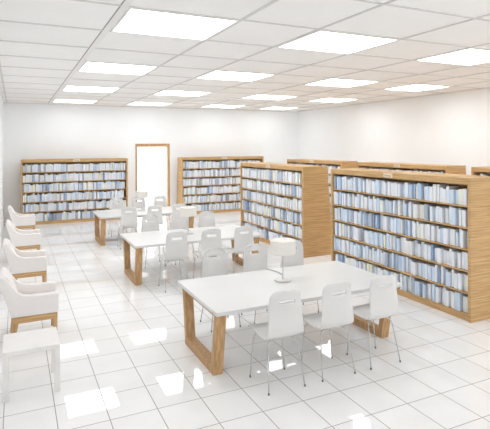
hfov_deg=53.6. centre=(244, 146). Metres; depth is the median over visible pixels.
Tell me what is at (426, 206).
book
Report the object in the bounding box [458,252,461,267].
book
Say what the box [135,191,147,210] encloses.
table lamp
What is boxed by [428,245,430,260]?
book
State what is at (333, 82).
recessed light
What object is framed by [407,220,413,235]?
book
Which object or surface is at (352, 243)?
book
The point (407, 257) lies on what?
book
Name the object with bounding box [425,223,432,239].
book
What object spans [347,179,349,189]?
book
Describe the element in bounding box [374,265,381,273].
book
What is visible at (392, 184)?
book
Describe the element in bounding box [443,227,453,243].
book
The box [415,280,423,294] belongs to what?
book
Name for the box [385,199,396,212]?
book
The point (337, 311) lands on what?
cafe chair
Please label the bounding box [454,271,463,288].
book
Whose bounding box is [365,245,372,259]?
book
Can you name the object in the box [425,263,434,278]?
book
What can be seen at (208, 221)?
cafe chair
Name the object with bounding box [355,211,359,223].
book
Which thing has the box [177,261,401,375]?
table
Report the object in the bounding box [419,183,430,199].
book
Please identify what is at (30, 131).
wall
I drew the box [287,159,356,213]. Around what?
bookcase
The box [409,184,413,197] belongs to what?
book
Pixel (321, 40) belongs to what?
recessed light
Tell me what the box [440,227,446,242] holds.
book
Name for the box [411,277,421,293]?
book
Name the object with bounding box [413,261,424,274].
book
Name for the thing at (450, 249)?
book
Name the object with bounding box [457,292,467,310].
book
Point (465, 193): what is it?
book
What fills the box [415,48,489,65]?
recessed light
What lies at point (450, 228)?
book
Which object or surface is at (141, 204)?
cafe chair
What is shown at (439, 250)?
book
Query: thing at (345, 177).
book
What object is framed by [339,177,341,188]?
book
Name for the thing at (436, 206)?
book
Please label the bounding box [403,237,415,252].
book
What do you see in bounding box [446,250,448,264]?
book
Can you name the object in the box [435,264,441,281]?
book
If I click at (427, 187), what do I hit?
book
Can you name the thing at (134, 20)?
recessed light
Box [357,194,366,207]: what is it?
book
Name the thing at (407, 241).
book
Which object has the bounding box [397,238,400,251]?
book
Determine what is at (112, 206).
cafe chair
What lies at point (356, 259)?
book
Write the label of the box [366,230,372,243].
book
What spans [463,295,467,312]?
book
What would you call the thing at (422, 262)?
book
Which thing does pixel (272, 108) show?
recessed light
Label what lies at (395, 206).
book
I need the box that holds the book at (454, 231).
[452,229,458,245]
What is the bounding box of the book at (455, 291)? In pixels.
[455,291,458,309]
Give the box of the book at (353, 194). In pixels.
[352,193,361,206]
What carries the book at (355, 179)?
on the bookcase at (478, 187)
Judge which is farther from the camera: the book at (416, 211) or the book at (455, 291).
the book at (416, 211)
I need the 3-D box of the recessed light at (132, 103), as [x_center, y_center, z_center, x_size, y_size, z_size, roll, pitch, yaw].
[-3.276,-1.467,16.659,1.320,0.016,1.145,0,0,-25]
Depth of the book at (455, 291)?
7.13 m
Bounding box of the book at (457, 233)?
[456,232,458,245]
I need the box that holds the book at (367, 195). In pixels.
[361,194,370,208]
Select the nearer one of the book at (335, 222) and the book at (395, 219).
the book at (395, 219)
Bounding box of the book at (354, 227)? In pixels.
[353,226,360,239]
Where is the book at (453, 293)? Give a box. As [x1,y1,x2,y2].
[452,291,454,308]
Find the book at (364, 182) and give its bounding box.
[363,181,365,191]
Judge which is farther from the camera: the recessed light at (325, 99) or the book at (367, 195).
the recessed light at (325, 99)
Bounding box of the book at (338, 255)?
[337,253,341,261]
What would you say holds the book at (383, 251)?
on the bookcase at (478, 187)
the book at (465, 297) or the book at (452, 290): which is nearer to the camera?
the book at (465, 297)
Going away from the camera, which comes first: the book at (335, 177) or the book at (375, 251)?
the book at (375, 251)
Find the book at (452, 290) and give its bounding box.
[450,290,455,306]
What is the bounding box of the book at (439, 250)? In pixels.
[437,247,449,262]
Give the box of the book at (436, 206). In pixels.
[436,206,439,221]
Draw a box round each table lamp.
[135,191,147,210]
[180,206,196,234]
[265,238,295,282]
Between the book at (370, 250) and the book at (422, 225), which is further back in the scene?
the book at (370, 250)
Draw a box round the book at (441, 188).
[440,187,445,201]
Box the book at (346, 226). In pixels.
[345,225,350,236]
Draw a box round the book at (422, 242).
[421,241,430,256]
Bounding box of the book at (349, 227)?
[348,225,356,237]
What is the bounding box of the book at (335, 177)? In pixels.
[334,176,337,188]
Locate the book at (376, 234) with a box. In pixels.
[374,231,382,245]
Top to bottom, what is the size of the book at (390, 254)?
0.236 m
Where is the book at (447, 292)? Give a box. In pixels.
[445,289,452,306]
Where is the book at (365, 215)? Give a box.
[363,213,368,225]
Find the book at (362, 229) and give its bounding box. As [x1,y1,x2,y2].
[361,228,371,240]
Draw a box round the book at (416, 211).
[413,203,422,217]
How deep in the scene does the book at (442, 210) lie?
7.36 m
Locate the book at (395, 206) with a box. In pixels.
[393,200,397,213]
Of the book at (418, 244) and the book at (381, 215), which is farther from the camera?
the book at (381, 215)
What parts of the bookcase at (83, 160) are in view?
panel, shelf, shelf, shelf, shelf, shelf, shelf, panel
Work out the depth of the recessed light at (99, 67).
9.12 m
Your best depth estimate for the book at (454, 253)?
7.16 m
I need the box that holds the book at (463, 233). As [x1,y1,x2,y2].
[460,229,467,247]
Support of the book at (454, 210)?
on the bookcase at (478, 187)
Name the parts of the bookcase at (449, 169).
panel, panel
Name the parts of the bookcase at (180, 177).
panel, shelf, shelf, shelf, shelf, shelf, panel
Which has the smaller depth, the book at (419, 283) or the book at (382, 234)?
the book at (419, 283)
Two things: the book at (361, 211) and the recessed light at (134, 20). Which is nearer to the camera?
the recessed light at (134, 20)
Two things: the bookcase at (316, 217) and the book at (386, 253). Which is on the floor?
the bookcase at (316, 217)
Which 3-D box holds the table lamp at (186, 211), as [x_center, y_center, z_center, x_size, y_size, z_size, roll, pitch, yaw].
[-1.247,1.525,10.006,0.340,0.592,0.798,0,0,-25]
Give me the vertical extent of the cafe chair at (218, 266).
1.038 m
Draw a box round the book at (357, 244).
[356,243,361,256]
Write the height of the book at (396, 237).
0.222 m
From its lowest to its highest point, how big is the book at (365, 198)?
0.222 m
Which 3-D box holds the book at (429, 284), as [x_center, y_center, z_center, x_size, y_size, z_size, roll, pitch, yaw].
[2.993,2.280,7.677,0.212,0.236,0.076,0,0,-25]
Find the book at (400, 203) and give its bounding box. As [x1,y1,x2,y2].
[398,201,402,214]
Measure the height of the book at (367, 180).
0.250 m
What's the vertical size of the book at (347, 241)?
0.250 m
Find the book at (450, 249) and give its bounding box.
[449,248,460,265]
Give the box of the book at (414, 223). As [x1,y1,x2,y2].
[413,222,416,236]
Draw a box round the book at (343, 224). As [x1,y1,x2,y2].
[342,223,351,236]
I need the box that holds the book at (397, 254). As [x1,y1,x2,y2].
[395,253,401,269]
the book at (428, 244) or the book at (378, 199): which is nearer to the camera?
the book at (428, 244)
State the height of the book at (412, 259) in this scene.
0.222 m
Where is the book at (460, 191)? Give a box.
[458,189,462,204]
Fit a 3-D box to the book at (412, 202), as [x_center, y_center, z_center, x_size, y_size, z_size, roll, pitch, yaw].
[2.799,1.034,8.008,0.212,0.250,0.044,0,0,-25]
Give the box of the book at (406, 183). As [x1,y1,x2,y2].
[405,182,416,197]
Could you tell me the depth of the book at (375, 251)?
8.74 m
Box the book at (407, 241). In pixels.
[406,239,414,253]
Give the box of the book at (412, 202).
[409,201,419,216]
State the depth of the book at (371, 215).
8.86 m
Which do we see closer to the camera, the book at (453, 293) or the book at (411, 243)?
the book at (453, 293)
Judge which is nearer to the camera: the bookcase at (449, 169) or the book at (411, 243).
the book at (411, 243)
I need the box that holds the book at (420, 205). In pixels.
[419,204,423,218]
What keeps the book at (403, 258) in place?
on the bookcase at (478, 187)
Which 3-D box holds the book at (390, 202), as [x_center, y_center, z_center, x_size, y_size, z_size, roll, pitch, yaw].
[2.620,1.057,8.498,0.212,0.205,0.076,0,0,-25]
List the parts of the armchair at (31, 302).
leg, frame, leg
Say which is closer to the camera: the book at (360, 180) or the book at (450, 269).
the book at (450, 269)
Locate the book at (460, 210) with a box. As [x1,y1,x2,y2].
[459,209,467,225]
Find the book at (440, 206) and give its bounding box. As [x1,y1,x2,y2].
[438,206,448,221]
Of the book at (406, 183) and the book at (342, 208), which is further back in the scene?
the book at (342, 208)
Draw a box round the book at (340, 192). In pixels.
[339,191,348,204]
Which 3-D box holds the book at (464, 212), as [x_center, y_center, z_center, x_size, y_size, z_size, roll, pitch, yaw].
[3.251,1.039,7.047,0.212,0.236,0.068,0,0,-25]
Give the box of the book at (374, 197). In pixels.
[373,196,382,210]
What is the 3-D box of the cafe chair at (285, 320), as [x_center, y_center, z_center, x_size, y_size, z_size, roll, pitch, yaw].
[0.326,1.991,5.204,0.447,1.038,0.557,0,0,-25]
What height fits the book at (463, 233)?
0.250 m
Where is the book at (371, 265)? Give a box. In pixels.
[370,264,377,272]
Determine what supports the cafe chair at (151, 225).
on the floor
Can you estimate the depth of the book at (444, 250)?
7.36 m
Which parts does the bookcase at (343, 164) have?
panel, panel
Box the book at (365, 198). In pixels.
[364,197,367,208]
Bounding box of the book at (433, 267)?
[431,266,434,280]
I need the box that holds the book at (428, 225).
[427,223,438,239]
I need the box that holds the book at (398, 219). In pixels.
[397,218,407,233]
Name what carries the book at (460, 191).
on the bookcase at (478, 187)
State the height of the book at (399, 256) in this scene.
0.250 m
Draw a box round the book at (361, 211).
[360,210,363,224]
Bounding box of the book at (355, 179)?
[353,177,362,190]
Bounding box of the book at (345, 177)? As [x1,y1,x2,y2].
[344,176,353,189]
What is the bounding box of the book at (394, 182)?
[394,182,404,195]
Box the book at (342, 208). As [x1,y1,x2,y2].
[341,207,347,220]
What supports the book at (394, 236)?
on the bookcase at (478, 187)
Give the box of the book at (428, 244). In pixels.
[424,243,434,259]
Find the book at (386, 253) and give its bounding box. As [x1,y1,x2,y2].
[385,251,391,266]
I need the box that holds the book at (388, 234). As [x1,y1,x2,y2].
[387,233,391,248]
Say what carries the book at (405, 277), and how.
on the bookcase at (478, 187)
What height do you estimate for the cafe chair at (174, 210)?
1.038 m
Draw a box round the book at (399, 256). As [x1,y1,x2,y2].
[398,255,405,270]
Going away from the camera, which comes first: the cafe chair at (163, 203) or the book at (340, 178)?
the book at (340, 178)
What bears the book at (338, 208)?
on the bookcase at (478, 187)
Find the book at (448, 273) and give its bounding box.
[446,271,451,286]
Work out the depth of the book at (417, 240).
7.91 m
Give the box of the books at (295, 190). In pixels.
[22,160,489,248]
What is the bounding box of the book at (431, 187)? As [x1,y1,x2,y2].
[429,186,432,200]
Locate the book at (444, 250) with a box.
[443,249,448,263]
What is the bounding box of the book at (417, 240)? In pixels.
[415,239,421,255]
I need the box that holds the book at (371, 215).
[370,214,372,226]
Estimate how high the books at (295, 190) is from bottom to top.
1.881 m
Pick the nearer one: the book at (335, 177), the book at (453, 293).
the book at (453, 293)
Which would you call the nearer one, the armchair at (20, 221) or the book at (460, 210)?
the book at (460, 210)
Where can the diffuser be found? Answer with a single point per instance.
(273, 239)
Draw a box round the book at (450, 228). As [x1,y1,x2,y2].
[450,228,458,244]
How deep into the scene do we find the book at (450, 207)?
7.25 m
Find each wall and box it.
[0,94,3,239]
[3,103,297,220]
[298,88,489,174]
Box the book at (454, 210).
[451,207,464,224]
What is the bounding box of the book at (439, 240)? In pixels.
[438,228,440,241]
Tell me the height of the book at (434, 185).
0.264 m
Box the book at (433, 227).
[431,225,440,240]
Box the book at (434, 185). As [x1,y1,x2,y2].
[433,184,436,201]
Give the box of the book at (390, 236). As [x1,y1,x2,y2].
[389,234,395,249]
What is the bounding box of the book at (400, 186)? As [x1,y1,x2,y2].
[398,183,404,196]
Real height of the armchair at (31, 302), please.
0.882 m
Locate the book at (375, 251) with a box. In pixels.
[374,250,376,262]
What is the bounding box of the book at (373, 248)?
[372,247,376,261]
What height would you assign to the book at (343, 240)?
0.250 m
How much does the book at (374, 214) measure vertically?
0.250 m
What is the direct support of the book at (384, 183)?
on the bookcase at (478, 187)
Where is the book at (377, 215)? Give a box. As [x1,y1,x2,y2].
[376,214,379,228]
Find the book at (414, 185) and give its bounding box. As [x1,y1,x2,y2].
[413,184,415,197]
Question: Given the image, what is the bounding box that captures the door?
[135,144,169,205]
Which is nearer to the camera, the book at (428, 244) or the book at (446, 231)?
the book at (446, 231)
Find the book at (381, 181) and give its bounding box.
[381,181,386,193]
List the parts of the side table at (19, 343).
leg, leg, leg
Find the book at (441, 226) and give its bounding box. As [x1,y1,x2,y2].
[436,225,447,241]
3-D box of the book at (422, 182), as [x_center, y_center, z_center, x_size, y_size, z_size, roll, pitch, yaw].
[2.885,0.717,7.854,0.212,0.264,0.044,0,0,-25]
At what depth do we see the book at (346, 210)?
9.47 m
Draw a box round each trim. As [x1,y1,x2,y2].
[0,0,489,110]
[0,87,489,111]
[48,0,133,103]
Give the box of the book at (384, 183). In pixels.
[383,182,386,194]
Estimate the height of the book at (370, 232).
0.236 m
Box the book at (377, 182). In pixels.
[375,180,387,193]
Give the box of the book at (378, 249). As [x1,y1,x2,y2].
[377,248,379,262]
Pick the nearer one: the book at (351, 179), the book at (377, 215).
the book at (377, 215)
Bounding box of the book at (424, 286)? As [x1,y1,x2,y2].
[422,283,427,297]
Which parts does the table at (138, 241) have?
leg frame, leg frame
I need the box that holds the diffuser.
[271,238,294,241]
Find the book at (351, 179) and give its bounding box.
[350,178,352,190]
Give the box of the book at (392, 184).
[391,183,393,195]
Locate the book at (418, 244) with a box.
[417,243,420,256]
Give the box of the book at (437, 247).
[435,247,439,261]
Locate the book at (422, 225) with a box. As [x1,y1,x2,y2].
[420,223,430,238]
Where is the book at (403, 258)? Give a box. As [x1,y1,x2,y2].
[401,256,406,271]
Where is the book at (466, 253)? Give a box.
[465,252,467,269]
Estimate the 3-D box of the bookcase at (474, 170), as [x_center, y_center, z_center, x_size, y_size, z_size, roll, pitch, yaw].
[5.882,1.462,9.123,0.749,2.050,3.200,0,0,-25]
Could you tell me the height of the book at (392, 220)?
0.222 m
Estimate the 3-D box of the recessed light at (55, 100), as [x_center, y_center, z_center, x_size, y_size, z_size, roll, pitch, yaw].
[-5.476,-1.458,15.616,1.270,0.016,1.145,0,0,-25]
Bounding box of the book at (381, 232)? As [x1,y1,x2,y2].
[379,232,386,245]
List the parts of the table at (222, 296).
leg frame, leg frame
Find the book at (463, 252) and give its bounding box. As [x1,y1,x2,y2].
[462,251,467,268]
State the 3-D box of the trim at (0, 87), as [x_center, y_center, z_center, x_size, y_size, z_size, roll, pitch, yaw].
[1.548,-1.480,9.090,11.310,0.030,20.500,0,0,-25]
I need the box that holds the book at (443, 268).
[441,266,448,283]
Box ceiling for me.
[0,0,489,110]
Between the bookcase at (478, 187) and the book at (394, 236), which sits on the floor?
the bookcase at (478, 187)
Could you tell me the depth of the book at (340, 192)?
9.68 m
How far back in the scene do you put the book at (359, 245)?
9.14 m
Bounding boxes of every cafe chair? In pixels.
[108,198,126,236]
[117,206,137,248]
[131,197,144,232]
[141,215,165,267]
[147,205,162,229]
[154,196,170,226]
[158,231,188,292]
[167,204,185,229]
[170,213,194,264]
[192,228,221,278]
[197,211,214,257]
[200,247,240,331]
[224,226,253,272]
[241,244,267,323]
[247,289,305,395]
[280,240,318,312]
[301,281,355,381]
[347,274,400,369]
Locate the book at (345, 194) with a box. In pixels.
[344,193,347,205]
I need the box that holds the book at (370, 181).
[369,180,374,192]
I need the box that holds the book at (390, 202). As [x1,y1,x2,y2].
[389,201,392,212]
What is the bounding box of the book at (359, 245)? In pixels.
[358,244,365,257]
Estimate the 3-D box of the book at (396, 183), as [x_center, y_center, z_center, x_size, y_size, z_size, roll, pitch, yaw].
[2.660,0.739,8.270,0.212,0.222,0.044,0,0,-25]
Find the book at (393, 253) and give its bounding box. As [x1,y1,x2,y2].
[392,252,396,267]
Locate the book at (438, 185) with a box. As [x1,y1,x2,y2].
[437,184,448,201]
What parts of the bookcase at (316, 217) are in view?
panel, shelf, shelf, shelf, shelf, shelf, panel, panel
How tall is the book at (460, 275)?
0.236 m
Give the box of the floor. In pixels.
[0,211,489,428]
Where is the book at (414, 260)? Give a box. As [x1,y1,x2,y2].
[411,260,422,273]
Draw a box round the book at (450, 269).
[445,268,452,282]
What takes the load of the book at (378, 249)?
on the bookcase at (478, 187)
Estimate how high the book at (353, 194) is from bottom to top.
0.250 m
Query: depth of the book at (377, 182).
8.65 m
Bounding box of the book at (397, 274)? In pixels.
[394,272,399,287]
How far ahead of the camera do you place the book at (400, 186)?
8.18 m
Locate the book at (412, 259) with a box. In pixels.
[409,258,419,272]
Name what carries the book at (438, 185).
on the bookcase at (478, 187)
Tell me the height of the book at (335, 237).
0.264 m
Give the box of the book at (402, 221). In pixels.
[401,219,404,233]
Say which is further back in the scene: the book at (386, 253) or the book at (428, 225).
the book at (386, 253)
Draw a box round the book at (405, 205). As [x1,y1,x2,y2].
[403,203,408,215]
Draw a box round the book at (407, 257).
[406,256,412,271]
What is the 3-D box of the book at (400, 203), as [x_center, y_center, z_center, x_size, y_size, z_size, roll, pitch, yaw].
[2.684,1.041,8.223,0.212,0.236,0.044,0,0,-25]
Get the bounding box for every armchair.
[0,267,58,332]
[3,238,47,281]
[6,220,40,249]
[7,205,35,229]
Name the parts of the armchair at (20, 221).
frame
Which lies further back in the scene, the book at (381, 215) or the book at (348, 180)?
the book at (348, 180)
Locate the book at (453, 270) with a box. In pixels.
[452,269,462,286]
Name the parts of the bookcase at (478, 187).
panel, sign plate, shelf, shelf, shelf, shelf, shelf, panel, shelf, panel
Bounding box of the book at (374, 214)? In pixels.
[373,213,380,226]
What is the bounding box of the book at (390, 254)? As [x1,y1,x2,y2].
[389,253,391,266]
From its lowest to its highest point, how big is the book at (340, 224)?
0.250 m
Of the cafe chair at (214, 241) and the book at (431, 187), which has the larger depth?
the cafe chair at (214, 241)
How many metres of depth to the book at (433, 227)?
7.52 m
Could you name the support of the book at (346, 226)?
on the bookcase at (478, 187)
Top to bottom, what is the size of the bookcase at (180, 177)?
2.122 m
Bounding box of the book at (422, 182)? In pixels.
[417,182,428,198]
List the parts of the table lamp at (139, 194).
lamp shade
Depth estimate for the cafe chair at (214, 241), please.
8.72 m
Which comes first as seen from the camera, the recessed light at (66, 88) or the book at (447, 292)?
the book at (447, 292)
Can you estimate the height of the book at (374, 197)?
0.264 m
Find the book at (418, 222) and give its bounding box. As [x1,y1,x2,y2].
[417,221,427,237]
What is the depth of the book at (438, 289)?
7.44 m
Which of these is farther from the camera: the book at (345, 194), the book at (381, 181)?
the book at (345, 194)
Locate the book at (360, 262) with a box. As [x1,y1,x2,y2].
[359,261,366,268]
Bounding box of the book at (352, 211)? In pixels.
[351,210,357,222]
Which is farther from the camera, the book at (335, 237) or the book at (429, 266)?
the book at (335, 237)
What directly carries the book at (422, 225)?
on the bookcase at (478, 187)
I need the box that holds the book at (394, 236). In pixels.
[393,235,402,249]
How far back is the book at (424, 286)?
7.69 m
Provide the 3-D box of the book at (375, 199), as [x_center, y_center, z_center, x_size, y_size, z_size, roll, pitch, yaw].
[2.433,1.049,8.764,0.212,0.222,0.060,0,0,-25]
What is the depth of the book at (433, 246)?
7.54 m
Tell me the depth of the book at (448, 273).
7.24 m
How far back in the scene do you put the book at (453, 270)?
7.20 m
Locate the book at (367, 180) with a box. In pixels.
[366,179,376,192]
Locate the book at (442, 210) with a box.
[440,207,448,222]
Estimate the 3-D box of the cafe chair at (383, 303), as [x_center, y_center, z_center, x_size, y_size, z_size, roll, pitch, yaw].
[1.501,1.986,5.761,0.447,1.038,0.557,0,0,-25]
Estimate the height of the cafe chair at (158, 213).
1.038 m
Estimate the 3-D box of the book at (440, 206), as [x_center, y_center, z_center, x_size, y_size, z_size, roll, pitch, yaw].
[3.059,1.040,7.458,0.212,0.236,0.036,0,0,-25]
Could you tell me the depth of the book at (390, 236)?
8.38 m
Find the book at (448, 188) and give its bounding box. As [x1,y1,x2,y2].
[446,186,458,202]
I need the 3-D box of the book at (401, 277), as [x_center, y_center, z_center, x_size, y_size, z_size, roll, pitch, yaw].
[2.711,2.288,8.174,0.212,0.222,0.052,0,0,-25]
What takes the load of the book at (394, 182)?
on the bookcase at (478, 187)
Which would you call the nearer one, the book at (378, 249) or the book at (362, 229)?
the book at (378, 249)
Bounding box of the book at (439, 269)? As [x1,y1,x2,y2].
[438,268,440,282]
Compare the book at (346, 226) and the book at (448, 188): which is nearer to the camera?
the book at (448, 188)
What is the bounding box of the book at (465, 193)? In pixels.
[463,189,467,205]
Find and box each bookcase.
[21,158,127,224]
[177,156,263,213]
[240,162,330,257]
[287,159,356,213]
[331,168,489,322]
[357,162,465,174]
[471,166,489,174]
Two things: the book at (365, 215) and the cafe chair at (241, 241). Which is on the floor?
the cafe chair at (241, 241)
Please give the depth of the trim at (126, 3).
6.58 m
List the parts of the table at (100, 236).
leg frame, leg frame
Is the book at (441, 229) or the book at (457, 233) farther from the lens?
the book at (441, 229)
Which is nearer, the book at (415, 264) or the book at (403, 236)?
the book at (415, 264)
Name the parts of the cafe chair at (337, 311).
leg, leg, leg, leg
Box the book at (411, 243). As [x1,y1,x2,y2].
[409,240,414,254]
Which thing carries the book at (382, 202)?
on the bookcase at (478, 187)
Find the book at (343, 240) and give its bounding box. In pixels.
[342,239,347,252]
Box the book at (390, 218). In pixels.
[389,217,396,230]
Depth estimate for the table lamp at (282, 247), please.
6.23 m
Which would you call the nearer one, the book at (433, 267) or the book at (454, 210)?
the book at (454, 210)
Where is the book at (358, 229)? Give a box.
[357,227,364,240]
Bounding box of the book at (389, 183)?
[388,181,396,195]
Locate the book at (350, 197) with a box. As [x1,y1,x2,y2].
[349,196,351,206]
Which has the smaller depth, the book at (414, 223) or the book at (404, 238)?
the book at (414, 223)
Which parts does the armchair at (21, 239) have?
frame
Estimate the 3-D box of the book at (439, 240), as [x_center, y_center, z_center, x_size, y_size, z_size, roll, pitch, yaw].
[3.065,1.365,7.481,0.212,0.205,0.052,0,0,-25]
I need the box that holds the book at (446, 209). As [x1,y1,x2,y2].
[445,208,448,222]
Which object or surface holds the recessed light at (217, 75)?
in the ceiling
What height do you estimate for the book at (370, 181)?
0.236 m
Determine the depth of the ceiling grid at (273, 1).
8.37 m
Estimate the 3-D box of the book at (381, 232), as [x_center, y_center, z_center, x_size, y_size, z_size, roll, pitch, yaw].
[2.508,1.662,8.692,0.212,0.236,0.084,0,0,-25]
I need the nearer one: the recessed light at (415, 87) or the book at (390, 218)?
the book at (390, 218)
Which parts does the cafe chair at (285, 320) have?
leg, leg, leg, leg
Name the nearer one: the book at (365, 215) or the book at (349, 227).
the book at (365, 215)
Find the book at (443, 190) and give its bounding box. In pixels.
[442,189,445,202]
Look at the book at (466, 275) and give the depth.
6.98 m
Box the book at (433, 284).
[432,283,439,301]
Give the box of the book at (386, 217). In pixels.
[385,216,395,230]
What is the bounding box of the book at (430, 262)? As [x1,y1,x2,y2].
[423,262,430,277]
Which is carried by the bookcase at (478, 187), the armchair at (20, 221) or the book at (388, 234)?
the book at (388, 234)
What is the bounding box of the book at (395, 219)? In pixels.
[394,217,402,232]
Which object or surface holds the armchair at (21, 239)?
on the floor
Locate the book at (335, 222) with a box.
[335,222,342,234]
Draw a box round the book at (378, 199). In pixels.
[377,198,387,211]
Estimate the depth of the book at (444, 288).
7.34 m
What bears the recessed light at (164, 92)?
in the ceiling
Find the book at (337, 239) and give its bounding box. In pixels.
[336,238,340,249]
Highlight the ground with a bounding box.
[137,184,166,207]
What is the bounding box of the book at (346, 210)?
[345,209,352,221]
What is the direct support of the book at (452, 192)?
on the bookcase at (478, 187)
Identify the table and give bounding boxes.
[2,327,59,402]
[92,206,196,245]
[120,225,262,285]
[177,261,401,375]
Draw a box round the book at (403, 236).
[401,236,404,251]
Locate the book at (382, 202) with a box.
[380,200,384,211]
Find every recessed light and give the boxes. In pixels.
[53,99,97,103]
[62,85,119,92]
[78,61,157,74]
[111,7,238,39]
[127,102,172,105]
[153,90,211,96]
[197,70,274,81]
[203,105,242,107]
[243,94,297,99]
[262,107,295,109]
[277,30,399,53]
[304,78,378,86]
[312,98,358,101]
[383,84,449,90]
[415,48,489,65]
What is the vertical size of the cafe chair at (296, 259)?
1.038 m
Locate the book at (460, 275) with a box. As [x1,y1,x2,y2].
[458,272,466,289]
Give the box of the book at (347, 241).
[346,240,351,253]
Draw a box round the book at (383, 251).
[383,251,389,264]
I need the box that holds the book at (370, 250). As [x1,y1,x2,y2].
[369,248,371,260]
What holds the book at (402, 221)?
on the bookcase at (478, 187)
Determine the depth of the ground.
27.48 m
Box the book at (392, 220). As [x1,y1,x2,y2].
[391,219,393,231]
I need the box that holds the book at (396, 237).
[395,237,400,250]
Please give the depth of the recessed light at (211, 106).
17.85 m
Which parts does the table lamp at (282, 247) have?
lamp shade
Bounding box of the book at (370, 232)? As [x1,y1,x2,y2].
[369,230,379,244]
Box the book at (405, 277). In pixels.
[403,275,409,290]
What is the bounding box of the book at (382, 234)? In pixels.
[381,233,385,246]
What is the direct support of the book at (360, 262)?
on the bookcase at (478, 187)
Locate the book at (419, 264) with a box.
[418,262,421,275]
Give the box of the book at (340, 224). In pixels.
[339,223,341,235]
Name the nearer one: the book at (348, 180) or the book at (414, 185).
the book at (414, 185)
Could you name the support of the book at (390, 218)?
on the bookcase at (478, 187)
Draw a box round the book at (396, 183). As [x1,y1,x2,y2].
[396,183,399,196]
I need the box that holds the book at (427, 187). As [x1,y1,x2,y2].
[426,186,430,200]
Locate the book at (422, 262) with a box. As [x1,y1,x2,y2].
[421,262,429,276]
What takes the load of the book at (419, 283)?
on the bookcase at (478, 187)
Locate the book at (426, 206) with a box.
[424,203,436,219]
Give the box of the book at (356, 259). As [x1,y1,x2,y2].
[353,258,360,266]
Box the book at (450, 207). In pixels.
[449,206,459,223]
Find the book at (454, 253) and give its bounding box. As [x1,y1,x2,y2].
[452,250,461,266]
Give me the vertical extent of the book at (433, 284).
0.264 m
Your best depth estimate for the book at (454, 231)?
7.18 m
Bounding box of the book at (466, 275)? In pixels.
[465,274,467,291]
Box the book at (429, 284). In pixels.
[428,283,432,298]
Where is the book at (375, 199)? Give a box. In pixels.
[374,198,376,210]
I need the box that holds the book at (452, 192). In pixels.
[449,189,457,203]
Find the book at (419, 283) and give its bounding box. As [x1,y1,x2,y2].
[417,280,427,295]
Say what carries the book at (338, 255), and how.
on the bookcase at (478, 187)
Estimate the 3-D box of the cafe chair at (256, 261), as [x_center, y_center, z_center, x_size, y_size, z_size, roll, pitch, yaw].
[0.248,1.991,7.098,0.447,1.038,0.557,0,0,-25]
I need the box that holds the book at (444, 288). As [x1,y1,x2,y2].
[443,287,449,304]
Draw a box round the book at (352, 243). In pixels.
[351,242,358,255]
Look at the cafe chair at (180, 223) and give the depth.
10.79 m
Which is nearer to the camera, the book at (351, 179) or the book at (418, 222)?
the book at (418, 222)
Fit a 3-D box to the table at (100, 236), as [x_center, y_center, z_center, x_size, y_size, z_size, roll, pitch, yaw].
[-2.763,2.145,13.293,2.550,0.755,1.380,0,0,-25]
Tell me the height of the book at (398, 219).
0.250 m
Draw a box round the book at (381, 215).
[380,214,390,228]
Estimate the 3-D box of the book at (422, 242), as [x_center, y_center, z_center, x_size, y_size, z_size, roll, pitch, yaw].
[2.946,1.653,7.817,0.212,0.250,0.076,0,0,-25]
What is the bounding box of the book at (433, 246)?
[431,244,442,260]
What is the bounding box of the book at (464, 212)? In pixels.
[462,210,467,226]
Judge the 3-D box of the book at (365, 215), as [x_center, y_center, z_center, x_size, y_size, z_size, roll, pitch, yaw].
[2.291,1.360,9.057,0.212,0.222,0.036,0,0,-25]
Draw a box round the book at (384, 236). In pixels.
[383,235,385,247]
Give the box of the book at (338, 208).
[337,207,341,219]
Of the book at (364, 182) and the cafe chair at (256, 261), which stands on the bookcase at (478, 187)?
the book at (364, 182)
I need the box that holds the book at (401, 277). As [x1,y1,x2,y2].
[400,276,402,289]
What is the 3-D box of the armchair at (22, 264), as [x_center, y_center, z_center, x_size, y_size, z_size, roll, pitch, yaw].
[-3.888,2.086,8.578,0.701,0.882,0.640,0,0,-25]
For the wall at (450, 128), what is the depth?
15.02 m
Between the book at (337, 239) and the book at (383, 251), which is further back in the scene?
the book at (337, 239)
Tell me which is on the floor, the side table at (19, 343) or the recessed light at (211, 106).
the side table at (19, 343)
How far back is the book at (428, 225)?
7.59 m
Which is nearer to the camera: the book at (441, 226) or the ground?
the book at (441, 226)
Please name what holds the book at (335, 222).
on the bookcase at (478, 187)
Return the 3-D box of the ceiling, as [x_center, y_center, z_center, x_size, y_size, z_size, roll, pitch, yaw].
[1.547,-1.595,9.090,11.710,0.200,20.900,0,0,-25]
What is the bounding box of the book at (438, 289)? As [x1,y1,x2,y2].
[435,286,443,302]
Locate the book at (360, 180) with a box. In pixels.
[358,178,368,191]
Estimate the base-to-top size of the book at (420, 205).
0.222 m
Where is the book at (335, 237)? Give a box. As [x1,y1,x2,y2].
[334,236,340,249]
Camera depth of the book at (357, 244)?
9.19 m
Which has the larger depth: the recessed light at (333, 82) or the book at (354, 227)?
the recessed light at (333, 82)
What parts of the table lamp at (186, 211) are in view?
lamp shade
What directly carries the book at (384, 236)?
on the bookcase at (478, 187)
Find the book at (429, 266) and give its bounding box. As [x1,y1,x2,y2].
[428,264,435,279]
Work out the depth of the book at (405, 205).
8.08 m
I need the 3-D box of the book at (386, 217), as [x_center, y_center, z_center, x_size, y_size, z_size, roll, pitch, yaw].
[2.546,1.345,8.514,0.212,0.250,0.044,0,0,-25]
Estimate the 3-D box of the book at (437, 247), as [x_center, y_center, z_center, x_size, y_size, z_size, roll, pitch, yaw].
[3.050,1.675,7.537,0.212,0.205,0.076,0,0,-25]
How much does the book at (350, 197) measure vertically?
0.205 m
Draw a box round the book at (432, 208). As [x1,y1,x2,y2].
[430,206,435,220]
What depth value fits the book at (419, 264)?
7.82 m

